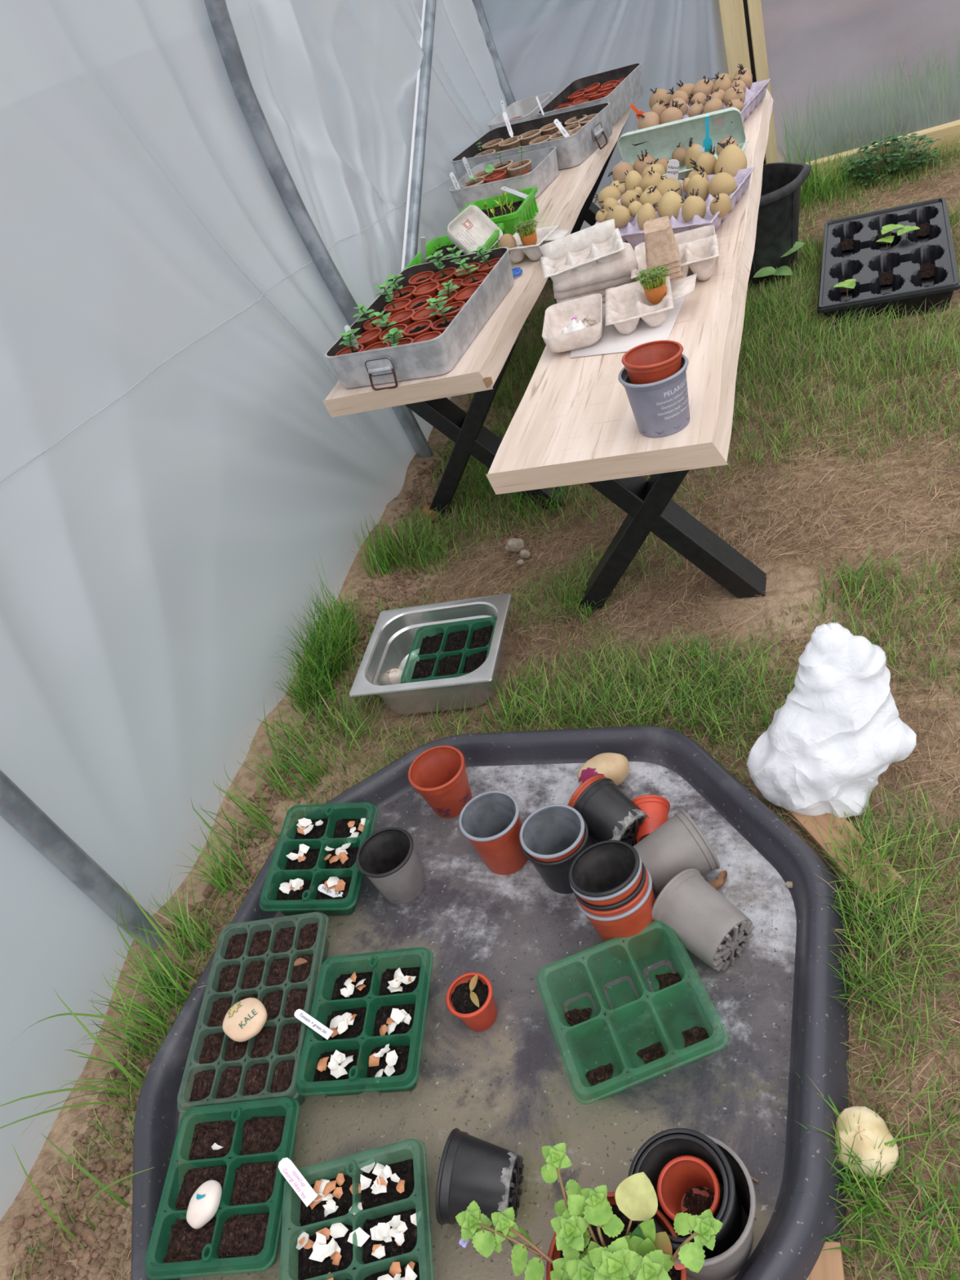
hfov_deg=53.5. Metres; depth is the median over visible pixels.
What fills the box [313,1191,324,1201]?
eggshell piece
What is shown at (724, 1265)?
plant pot
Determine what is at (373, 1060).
eggshell piece
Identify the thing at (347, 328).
plant label
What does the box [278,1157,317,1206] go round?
plant label
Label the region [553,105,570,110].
pot
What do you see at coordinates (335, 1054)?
eggshell piece
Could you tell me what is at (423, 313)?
pot
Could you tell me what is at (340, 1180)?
eggshell piece
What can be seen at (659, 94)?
potato
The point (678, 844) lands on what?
plant pot
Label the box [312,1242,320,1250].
eggshell piece
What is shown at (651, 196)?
potato
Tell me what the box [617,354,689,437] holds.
plant pot
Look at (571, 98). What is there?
pot
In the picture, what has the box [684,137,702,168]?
potato
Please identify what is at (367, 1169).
eggshell piece
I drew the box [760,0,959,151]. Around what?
plastic sheeting
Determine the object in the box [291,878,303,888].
eggshell piece
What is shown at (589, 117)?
pot
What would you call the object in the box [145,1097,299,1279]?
tray
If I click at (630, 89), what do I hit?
tin
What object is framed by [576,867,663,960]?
plant pot
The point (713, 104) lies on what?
potato
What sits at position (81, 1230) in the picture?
soil
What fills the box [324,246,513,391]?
tin
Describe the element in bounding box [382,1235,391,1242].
eggshell piece
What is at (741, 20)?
post
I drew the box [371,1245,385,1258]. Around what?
eggshell piece
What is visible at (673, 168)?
plant label
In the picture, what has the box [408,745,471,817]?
plant pot
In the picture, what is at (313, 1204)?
eggshell piece
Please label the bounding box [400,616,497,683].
tray
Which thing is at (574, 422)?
table
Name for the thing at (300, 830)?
eggshell piece
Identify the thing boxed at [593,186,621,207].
potato
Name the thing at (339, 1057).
eggshell piece
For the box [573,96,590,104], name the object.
pot
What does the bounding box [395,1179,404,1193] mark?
eggshell piece
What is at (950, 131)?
trim
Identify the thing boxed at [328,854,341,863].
eggshell piece
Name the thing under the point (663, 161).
potato
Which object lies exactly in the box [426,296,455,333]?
pot
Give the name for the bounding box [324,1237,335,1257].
eggshell piece
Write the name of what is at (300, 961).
dead leaf
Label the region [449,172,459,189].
plant label
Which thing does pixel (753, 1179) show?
twig
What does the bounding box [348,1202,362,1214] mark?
eggshell piece
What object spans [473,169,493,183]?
pot
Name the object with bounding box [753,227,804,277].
weed
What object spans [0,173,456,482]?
trim
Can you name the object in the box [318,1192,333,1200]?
eggshell piece
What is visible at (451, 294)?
pot
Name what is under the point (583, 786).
plant pot
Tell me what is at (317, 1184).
eggshell piece
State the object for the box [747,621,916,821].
bag
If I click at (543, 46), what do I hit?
wall
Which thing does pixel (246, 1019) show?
stone
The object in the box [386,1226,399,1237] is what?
eggshell piece
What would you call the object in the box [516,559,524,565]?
stone
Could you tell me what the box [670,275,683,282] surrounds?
pot
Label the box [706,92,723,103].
potato
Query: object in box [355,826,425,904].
plant pot
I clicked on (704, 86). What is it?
potato
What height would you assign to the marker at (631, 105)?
0.057 m
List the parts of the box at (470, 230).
box lid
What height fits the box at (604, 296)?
0.040 m
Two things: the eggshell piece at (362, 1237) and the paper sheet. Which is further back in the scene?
the paper sheet
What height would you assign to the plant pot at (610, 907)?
0.110 m
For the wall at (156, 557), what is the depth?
1.75 m
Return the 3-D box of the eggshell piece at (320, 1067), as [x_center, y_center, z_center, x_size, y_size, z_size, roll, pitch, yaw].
[-0.208,0.563,1.255,0.011,0.006,0.011,-7,39,19]
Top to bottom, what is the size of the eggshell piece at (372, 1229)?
0.004 m
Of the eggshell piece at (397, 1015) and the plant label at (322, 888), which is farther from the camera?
the plant label at (322, 888)
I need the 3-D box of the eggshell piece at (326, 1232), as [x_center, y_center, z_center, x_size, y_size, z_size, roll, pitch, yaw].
[-0.179,0.681,1.090,0.018,0.007,0.011,-23,37,-1]
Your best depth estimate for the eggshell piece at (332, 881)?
1.49 m
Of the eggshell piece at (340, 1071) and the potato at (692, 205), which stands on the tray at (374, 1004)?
the eggshell piece at (340, 1071)
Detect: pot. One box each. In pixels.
[334,328,364,355]
[352,302,391,332]
[355,328,382,348]
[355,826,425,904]
[362,341,390,351]
[370,309,408,343]
[373,281,411,315]
[382,274,417,301]
[382,327,413,347]
[386,309,415,326]
[402,320,433,339]
[404,294,431,311]
[408,271,435,287]
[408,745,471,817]
[410,331,442,343]
[411,305,439,323]
[412,281,439,297]
[424,249,457,284]
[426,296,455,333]
[430,278,459,306]
[435,1128,524,1225]
[436,278,465,293]
[436,301,466,319]
[445,244,480,279]
[445,972,497,1031]
[453,284,479,302]
[454,257,488,288]
[458,790,528,875]
[462,174,484,188]
[466,244,500,274]
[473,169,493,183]
[474,142,495,156]
[481,138,503,151]
[483,164,506,182]
[492,151,513,178]
[498,135,522,151]
[506,145,531,177]
[516,128,541,146]
[519,804,584,862]
[520,817,589,893]
[528,134,552,144]
[539,121,561,136]
[548,129,572,140]
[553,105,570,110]
[557,124,580,134]
[558,102,573,106]
[564,115,586,126]
[566,92,584,102]
[567,774,606,807]
[568,125,583,135]
[568,840,639,897]
[569,853,642,905]
[572,88,587,94]
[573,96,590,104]
[573,777,648,846]
[573,862,645,911]
[575,866,648,916]
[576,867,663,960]
[577,113,597,126]
[582,90,599,96]
[583,82,599,93]
[588,91,606,101]
[597,84,615,93]
[600,80,617,87]
[603,88,613,97]
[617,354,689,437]
[621,340,683,384]
[627,1128,742,1257]
[631,794,670,843]
[633,808,719,894]
[633,1133,729,1244]
[637,1133,755,1279]
[643,215,679,268]
[643,230,680,271]
[651,868,754,971]
[653,261,683,279]
[653,266,680,275]
[656,1155,721,1221]
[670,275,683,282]
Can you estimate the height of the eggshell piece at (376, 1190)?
0.007 m
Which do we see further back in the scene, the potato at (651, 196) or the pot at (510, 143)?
the pot at (510, 143)
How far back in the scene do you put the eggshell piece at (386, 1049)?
1.24 m
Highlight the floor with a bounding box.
[0,111,959,1279]
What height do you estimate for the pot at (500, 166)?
0.091 m
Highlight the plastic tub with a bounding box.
[487,92,552,130]
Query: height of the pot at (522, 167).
0.098 m
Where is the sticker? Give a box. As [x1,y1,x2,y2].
[698,146,704,151]
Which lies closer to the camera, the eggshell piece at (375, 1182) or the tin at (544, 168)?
the eggshell piece at (375, 1182)
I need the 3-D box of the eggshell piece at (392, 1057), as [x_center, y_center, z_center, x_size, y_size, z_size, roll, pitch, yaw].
[-0.114,0.541,1.230,0.016,0.006,0.020,-30,38,-11]
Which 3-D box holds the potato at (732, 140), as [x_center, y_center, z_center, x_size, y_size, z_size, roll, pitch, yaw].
[0.583,-1.156,2.241,0.051,0.053,0.065,-10,38,16]
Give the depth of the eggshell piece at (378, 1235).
1.07 m
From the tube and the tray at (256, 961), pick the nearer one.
the tray at (256, 961)
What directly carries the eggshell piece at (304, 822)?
in the tray at (334, 833)
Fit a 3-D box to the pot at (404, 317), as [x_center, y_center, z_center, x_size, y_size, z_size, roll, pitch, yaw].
[-0.160,-0.667,2.037,0.065,0.058,0.065,5,44,31]
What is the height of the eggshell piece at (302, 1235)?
0.012 m
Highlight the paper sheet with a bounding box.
[569,295,685,357]
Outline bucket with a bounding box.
[747,162,811,288]
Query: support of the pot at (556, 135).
in the tin at (572, 150)
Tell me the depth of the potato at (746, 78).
2.65 m
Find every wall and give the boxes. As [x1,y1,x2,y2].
[0,0,507,1220]
[480,0,727,230]
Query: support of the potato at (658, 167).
in the box at (660, 141)
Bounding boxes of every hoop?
[0,769,168,949]
[204,0,433,457]
[471,0,515,106]
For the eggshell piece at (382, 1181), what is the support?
in the tray at (409, 1163)
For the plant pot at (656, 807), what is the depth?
1.40 m
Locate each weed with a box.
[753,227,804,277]
[838,132,942,185]
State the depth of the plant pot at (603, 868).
1.28 m
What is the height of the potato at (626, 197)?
0.043 m
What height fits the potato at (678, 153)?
0.052 m
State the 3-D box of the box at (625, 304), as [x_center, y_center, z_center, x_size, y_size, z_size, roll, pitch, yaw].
[0.264,-0.614,1.774,0.289,0.045,0.176,-10,38,16]
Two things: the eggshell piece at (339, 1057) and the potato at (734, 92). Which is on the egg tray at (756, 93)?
the potato at (734, 92)
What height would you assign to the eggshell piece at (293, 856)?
0.013 m
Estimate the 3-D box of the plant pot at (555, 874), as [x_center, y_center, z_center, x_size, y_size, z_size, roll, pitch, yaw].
[0.119,0.314,1.395,0.101,0.091,0.101,-4,40,23]
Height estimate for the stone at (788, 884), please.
0.009 m
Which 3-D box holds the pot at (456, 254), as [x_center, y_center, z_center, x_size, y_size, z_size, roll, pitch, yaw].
[-0.029,-0.830,2.130,0.065,0.110,0.065,-34,38,-16]
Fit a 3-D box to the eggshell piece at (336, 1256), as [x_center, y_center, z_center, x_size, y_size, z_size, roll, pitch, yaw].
[-0.162,0.695,1.070,0.015,0.009,0.012,8,46,34]
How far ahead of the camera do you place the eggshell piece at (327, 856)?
1.52 m
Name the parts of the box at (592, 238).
box lid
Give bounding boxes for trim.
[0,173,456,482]
[800,120,959,191]
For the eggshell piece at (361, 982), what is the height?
0.010 m
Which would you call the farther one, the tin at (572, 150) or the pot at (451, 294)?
the tin at (572, 150)
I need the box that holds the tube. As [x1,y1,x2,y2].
[400,0,436,271]
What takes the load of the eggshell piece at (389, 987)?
on the tray at (374, 1004)
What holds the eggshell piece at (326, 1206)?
in the tray at (409, 1163)
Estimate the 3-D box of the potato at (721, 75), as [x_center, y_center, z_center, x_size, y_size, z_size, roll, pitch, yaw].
[0.694,-1.597,2.721,0.056,0.062,0.056,7,45,33]
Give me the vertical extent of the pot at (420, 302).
0.060 m
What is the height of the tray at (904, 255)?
0.091 m
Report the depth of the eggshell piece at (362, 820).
1.56 m
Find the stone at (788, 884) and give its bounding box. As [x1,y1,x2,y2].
[785,880,792,888]
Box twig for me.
[750,1175,758,1182]
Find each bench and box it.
[322,106,632,521]
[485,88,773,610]
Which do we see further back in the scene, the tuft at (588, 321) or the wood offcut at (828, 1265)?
the tuft at (588, 321)
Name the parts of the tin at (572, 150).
handle plate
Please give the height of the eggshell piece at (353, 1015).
0.007 m
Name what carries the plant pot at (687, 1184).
in the plant pot at (663, 1150)
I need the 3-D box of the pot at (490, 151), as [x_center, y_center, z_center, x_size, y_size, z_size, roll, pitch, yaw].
[0.017,-1.485,2.934,0.072,0.091,0.072,-32,38,-13]
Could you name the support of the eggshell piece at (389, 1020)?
on the tray at (374, 1004)
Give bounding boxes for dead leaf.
[293,957,307,965]
[709,879,724,890]
[718,870,727,882]
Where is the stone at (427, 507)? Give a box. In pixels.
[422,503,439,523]
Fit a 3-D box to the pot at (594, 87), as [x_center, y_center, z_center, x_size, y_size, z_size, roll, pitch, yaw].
[0.381,-1.826,3.195,0.059,0.063,0.060,9,47,35]
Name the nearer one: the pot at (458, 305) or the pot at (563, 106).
the pot at (458, 305)
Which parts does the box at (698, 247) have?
box lid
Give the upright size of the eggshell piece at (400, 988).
0.008 m
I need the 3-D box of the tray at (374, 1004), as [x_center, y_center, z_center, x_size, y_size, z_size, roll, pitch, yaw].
[-0.147,0.524,1.294,0.171,0.061,0.198,-11,38,14]
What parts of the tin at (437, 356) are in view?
handle plate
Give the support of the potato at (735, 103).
on the egg tray at (756, 93)
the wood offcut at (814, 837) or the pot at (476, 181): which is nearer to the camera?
the wood offcut at (814, 837)
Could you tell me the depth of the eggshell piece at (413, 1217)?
1.07 m
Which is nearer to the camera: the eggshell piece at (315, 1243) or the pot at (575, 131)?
the eggshell piece at (315, 1243)
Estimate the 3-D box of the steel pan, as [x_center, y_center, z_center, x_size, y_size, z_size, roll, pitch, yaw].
[-0.077,0.042,1.841,0.283,0.100,0.248,-7,39,19]
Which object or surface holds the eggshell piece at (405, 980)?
on the tray at (374, 1004)
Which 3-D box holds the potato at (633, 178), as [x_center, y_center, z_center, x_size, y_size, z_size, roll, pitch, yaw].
[0.366,-1.091,2.274,0.047,0.056,0.047,22,55,43]
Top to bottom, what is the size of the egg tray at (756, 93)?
0.050 m
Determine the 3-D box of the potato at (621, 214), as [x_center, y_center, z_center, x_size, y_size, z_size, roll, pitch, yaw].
[0.309,-0.946,2.122,0.056,0.050,0.048,12,49,37]
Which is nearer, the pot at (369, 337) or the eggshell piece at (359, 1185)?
the eggshell piece at (359, 1185)
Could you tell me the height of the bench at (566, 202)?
0.451 m
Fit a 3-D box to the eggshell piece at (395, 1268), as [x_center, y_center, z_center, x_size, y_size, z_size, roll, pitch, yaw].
[-0.091,0.687,1.039,0.015,0.011,0.014,-41,41,-23]
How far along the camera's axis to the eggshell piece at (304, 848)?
1.55 m
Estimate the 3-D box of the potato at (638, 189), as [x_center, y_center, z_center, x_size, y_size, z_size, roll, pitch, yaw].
[0.366,-1.040,2.210,0.024,0.029,0.024,-42,41,-24]
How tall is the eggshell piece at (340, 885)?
0.007 m
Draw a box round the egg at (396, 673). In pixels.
[389,668,403,684]
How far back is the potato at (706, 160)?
2.17 m
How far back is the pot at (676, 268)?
1.78 m
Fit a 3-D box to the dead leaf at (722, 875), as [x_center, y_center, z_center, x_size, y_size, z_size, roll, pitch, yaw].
[0.340,0.330,1.333,0.013,0.006,0.022,-4,40,23]
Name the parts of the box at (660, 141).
box lid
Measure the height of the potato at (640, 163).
0.073 m
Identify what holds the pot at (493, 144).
in the tin at (572, 150)
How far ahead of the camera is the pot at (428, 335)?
1.89 m
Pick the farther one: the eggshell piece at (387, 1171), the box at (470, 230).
the box at (470, 230)
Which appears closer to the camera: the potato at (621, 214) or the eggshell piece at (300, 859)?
the eggshell piece at (300, 859)
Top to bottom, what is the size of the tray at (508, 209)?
0.090 m
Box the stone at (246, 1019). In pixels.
[222,997,266,1041]
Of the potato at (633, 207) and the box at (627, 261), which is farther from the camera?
the potato at (633, 207)
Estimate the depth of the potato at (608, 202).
2.17 m
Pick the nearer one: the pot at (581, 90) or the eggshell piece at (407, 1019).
the eggshell piece at (407, 1019)
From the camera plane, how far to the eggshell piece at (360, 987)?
1.33 m
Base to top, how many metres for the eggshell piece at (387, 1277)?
0.008 m
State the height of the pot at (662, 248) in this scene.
0.073 m
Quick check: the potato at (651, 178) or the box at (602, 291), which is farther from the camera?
the potato at (651, 178)
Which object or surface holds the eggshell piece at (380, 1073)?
on the tray at (374, 1004)
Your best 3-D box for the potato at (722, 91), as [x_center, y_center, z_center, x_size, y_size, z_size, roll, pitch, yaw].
[0.660,-1.504,2.626,0.035,0.041,0.035,-25,37,-4]
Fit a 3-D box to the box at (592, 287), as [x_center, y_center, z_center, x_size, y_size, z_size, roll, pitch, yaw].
[0.228,-0.737,1.911,0.168,0.039,0.114,-11,38,15]
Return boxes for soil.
[6,409,804,1279]
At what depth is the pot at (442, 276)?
2.16 m
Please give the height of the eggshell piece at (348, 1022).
0.004 m
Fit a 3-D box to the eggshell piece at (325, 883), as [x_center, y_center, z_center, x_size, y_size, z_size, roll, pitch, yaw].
[-0.237,0.383,1.489,0.010,0.010,0.016,-11,38,14]
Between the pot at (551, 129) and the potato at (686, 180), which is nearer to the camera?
the potato at (686, 180)
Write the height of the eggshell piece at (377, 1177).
0.007 m
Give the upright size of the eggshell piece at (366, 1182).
0.004 m
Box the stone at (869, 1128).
[835,1106,898,1177]
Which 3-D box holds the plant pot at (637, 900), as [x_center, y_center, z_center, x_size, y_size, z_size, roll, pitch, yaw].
[0.187,0.356,1.285,0.100,0.110,0.100,-9,39,16]
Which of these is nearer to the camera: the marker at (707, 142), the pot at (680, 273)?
the pot at (680, 273)
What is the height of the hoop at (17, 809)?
2.108 m
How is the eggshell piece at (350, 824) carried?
in the tray at (334, 833)
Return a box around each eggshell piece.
[211,1142,223,1150]
[279,883,288,893]
[281,884,291,893]
[285,852,299,860]
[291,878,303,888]
[293,878,301,891]
[296,1231,308,1249]
[297,817,311,826]
[297,826,306,835]
[297,849,303,857]
[297,855,306,862]
[297,1236,314,1248]
[299,844,309,853]
[302,824,313,835]
[308,1244,329,1262]
[309,1194,322,1209]
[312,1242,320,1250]
[313,1180,322,1192]
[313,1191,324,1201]
[315,819,323,826]
[315,1227,330,1239]
[315,1231,326,1244]
[316,1057,328,1071]
[317,1063,327,1071]
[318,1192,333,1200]
[319,1178,329,1192]
[322,1180,336,1196]
[322,1202,338,1213]
[324,845,333,850]
[324,853,331,860]
[324,880,331,889]
[324,1196,335,1217]
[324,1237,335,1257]
[326,876,339,887]
[327,1062,339,1070]
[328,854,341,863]
[328,1241,340,1256]
[329,1015,343,1027]
[329,1027,338,1037]
[329,1054,338,1065]
[329,1222,348,1238]
[330,1065,347,1078]
[330,1250,342,1265]
[332,1186,342,1199]
[333,1049,346,1062]
[334,879,345,892]
[335,846,347,855]
[335,1053,342,1064]
[335,1173,344,1186]
[337,1019,347,1034]
[338,851,348,863]
[340,842,351,848]
[340,987,349,997]
[340,1012,351,1020]
[340,1055,353,1067]
[343,977,352,986]
[346,982,354,995]
[346,1015,355,1025]
[346,1226,369,1246]
[347,821,355,827]
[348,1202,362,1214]
[349,826,355,833]
[349,1013,356,1021]
[349,1183,361,1194]
[350,972,356,982]
[351,831,359,835]
[355,978,365,986]
[355,983,365,991]
[357,822,364,831]
[360,817,365,825]
[360,1162,374,1173]
[360,1174,372,1190]
[368,1052,379,1066]
[369,1225,386,1240]
[370,1174,380,1190]
[371,1185,386,1194]
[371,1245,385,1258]
[372,1162,385,1176]
[372,1244,382,1258]
[373,1050,384,1057]
[373,1176,387,1186]
[374,1068,383,1077]
[374,1177,386,1185]
[375,1222,386,1239]
[377,1220,391,1236]
[377,1274,393,1279]
[378,1168,388,1180]
[379,1024,387,1035]
[380,1046,390,1053]
[382,1164,391,1178]
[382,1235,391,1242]
[383,1064,395,1075]
[385,1049,398,1066]
[386,1017,395,1024]
[386,1022,397,1035]
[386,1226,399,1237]
[387,976,402,990]
[387,977,398,987]
[388,985,402,992]
[388,1214,399,1227]
[389,1262,401,1276]
[390,1008,405,1024]
[390,1173,399,1182]
[393,967,404,979]
[393,1273,400,1279]
[394,1231,404,1245]
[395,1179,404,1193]
[395,1220,407,1232]
[399,975,416,984]
[400,1008,408,1022]
[404,1013,411,1024]
[404,1261,414,1272]
[404,1264,417,1279]
[410,1213,417,1226]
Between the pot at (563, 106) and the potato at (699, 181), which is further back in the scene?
the pot at (563, 106)
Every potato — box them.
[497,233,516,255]
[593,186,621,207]
[595,204,607,222]
[599,197,619,212]
[606,204,630,227]
[607,161,634,182]
[609,180,626,195]
[620,190,640,208]
[624,169,642,191]
[627,197,642,217]
[633,149,656,175]
[633,186,642,195]
[635,111,660,129]
[636,202,657,229]
[639,185,662,211]
[640,166,662,192]
[641,158,665,177]
[644,185,656,191]
[648,87,671,109]
[650,98,666,116]
[656,157,668,173]
[656,175,681,196]
[657,187,683,219]
[659,99,683,124]
[663,97,688,115]
[666,86,688,104]
[671,142,687,165]
[676,79,694,102]
[680,177,689,194]
[680,188,706,222]
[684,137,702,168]
[687,165,707,180]
[687,168,709,200]
[688,92,706,106]
[688,99,703,117]
[689,144,716,175]
[691,75,713,98]
[703,95,723,113]
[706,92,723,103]
[708,167,737,197]
[709,192,731,217]
[710,71,732,83]
[711,74,732,93]
[714,86,724,96]
[714,136,746,177]
[715,137,738,155]
[723,81,745,106]
[726,97,743,111]
[730,75,746,92]
[732,69,752,88]
[733,63,752,78]
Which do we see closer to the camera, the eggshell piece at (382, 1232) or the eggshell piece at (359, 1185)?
the eggshell piece at (382, 1232)
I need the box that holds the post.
[718,0,777,164]
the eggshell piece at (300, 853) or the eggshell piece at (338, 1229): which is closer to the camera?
the eggshell piece at (338, 1229)
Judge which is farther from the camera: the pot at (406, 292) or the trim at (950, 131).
the trim at (950, 131)
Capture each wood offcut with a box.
[786,810,905,906]
[806,1240,844,1279]
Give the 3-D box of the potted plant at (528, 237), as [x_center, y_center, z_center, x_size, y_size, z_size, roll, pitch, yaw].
[0.111,-0.944,2.212,0.061,0.065,0.059,-8,39,18]
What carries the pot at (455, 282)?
in the tin at (437, 356)
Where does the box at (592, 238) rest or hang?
on the box at (627, 261)
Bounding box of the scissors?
[511,266,522,277]
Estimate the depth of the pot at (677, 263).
1.78 m
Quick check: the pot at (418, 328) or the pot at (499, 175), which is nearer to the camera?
the pot at (418, 328)
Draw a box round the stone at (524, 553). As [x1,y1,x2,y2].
[520,549,530,558]
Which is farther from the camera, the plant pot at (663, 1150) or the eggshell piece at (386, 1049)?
the eggshell piece at (386, 1049)
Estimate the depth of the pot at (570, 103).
3.14 m
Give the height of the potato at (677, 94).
0.064 m
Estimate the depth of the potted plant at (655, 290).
1.73 m
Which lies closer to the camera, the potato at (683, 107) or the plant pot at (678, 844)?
the plant pot at (678, 844)
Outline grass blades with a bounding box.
[0,779,269,1238]
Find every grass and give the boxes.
[12,135,959,1279]
[773,30,959,163]
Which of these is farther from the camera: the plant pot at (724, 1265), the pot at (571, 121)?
the pot at (571, 121)
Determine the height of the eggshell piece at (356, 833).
0.006 m
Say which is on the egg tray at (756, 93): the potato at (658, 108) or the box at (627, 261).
the potato at (658, 108)
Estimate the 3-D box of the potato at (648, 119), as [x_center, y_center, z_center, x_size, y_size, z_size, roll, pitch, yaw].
[0.465,-1.420,2.623,0.064,0.073,0.064,9,47,35]
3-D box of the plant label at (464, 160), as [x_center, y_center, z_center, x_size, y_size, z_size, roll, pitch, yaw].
[-0.034,-1.342,2.712,0.011,0.071,0.024,-5,40,21]
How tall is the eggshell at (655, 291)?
0.036 m
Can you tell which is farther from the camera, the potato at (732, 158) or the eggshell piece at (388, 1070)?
the potato at (732, 158)
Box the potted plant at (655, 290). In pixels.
[635,264,669,304]
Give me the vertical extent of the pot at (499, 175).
0.080 m
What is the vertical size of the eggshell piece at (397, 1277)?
0.009 m
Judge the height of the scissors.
0.008 m
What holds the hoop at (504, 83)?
on the floor
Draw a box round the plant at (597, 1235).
[455,1142,722,1279]
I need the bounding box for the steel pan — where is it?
[349,592,511,715]
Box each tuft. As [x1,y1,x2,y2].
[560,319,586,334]
[581,315,597,327]
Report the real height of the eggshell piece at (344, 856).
0.010 m
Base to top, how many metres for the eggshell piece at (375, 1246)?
0.006 m
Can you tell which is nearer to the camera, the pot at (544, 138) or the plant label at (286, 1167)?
the plant label at (286, 1167)
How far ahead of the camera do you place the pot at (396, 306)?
2.08 m
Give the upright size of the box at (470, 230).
0.123 m
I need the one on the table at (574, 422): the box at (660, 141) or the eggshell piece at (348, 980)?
the box at (660, 141)
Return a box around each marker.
[629,103,644,119]
[702,115,712,152]
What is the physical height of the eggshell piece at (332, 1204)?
0.012 m
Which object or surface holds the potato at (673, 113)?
on the egg tray at (756, 93)
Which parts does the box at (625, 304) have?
box lid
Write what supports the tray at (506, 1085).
on the floor
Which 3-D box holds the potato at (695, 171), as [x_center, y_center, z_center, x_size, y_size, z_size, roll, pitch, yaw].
[0.490,-1.045,2.149,0.049,0.051,0.044,14,50,38]
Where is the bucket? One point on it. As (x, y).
(778, 216)
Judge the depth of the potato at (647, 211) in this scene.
2.04 m
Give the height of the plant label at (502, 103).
0.070 m
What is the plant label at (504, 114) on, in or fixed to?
in the pot at (510, 143)
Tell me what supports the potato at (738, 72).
on the egg tray at (756, 93)
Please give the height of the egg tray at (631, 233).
0.050 m
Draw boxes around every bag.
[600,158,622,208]
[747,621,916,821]
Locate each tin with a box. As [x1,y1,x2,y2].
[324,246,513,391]
[448,146,558,212]
[451,102,612,179]
[537,62,643,125]
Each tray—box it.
[130,725,849,1279]
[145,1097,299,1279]
[177,911,328,1114]
[259,802,377,915]
[279,1138,434,1279]
[295,946,433,1096]
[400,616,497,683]
[401,222,504,271]
[446,186,538,235]
[536,920,728,1101]
[594,166,755,248]
[635,78,770,130]
[817,197,959,327]
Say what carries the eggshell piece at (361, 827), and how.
in the tray at (334, 833)
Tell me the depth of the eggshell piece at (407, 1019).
1.27 m
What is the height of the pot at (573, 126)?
0.059 m
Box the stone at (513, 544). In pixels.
[505,537,524,552]
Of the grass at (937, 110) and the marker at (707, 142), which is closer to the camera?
the marker at (707, 142)
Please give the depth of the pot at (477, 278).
2.06 m
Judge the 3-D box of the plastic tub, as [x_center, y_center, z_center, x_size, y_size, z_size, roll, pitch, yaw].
[0.148,-1.733,3.190,0.157,0.090,0.262,2,43,29]
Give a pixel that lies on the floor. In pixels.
(63, 1127)
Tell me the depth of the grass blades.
1.34 m
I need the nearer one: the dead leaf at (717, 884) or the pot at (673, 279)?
the dead leaf at (717, 884)
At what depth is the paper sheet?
1.74 m
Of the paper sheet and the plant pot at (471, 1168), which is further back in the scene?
the paper sheet
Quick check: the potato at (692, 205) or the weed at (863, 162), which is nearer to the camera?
the potato at (692, 205)
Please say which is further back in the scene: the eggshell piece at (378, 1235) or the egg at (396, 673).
the egg at (396, 673)
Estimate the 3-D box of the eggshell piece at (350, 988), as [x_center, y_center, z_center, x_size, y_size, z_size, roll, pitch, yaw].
[-0.182,0.488,1.330,0.013,0.008,0.016,4,44,30]
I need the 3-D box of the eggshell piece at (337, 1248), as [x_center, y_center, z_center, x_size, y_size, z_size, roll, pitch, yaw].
[-0.163,0.692,1.074,0.016,0.009,0.014,-39,40,-21]
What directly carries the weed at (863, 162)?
on the floor
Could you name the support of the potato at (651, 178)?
in the egg tray at (631, 233)
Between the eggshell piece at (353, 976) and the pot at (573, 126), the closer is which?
the eggshell piece at (353, 976)
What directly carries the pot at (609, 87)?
in the tin at (630, 89)
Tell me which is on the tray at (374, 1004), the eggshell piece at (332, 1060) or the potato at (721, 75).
the eggshell piece at (332, 1060)
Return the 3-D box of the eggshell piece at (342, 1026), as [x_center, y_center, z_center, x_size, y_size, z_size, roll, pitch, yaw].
[-0.186,0.523,1.286,0.016,0.008,0.015,-19,37,3]
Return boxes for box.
[447,204,570,262]
[538,218,625,284]
[542,273,697,352]
[552,242,638,291]
[554,275,636,298]
[555,280,636,303]
[602,295,605,302]
[617,106,748,191]
[631,225,719,280]
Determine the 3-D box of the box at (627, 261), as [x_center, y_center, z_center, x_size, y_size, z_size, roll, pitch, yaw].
[0.226,-0.746,1.898,0.172,0.039,0.114,-11,37,12]
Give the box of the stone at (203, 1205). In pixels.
[186,1179,222,1229]
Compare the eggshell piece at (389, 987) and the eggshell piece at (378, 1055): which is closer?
the eggshell piece at (378, 1055)
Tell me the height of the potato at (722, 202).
0.054 m
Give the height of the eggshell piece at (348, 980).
0.008 m
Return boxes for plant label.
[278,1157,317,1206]
[293,1008,333,1039]
[317,884,342,897]
[344,324,358,349]
[420,236,426,263]
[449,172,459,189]
[462,156,473,180]
[500,99,506,112]
[500,186,528,199]
[502,111,513,137]
[535,96,544,115]
[553,119,569,137]
[666,159,679,180]
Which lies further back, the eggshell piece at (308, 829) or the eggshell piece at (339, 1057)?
the eggshell piece at (308, 829)

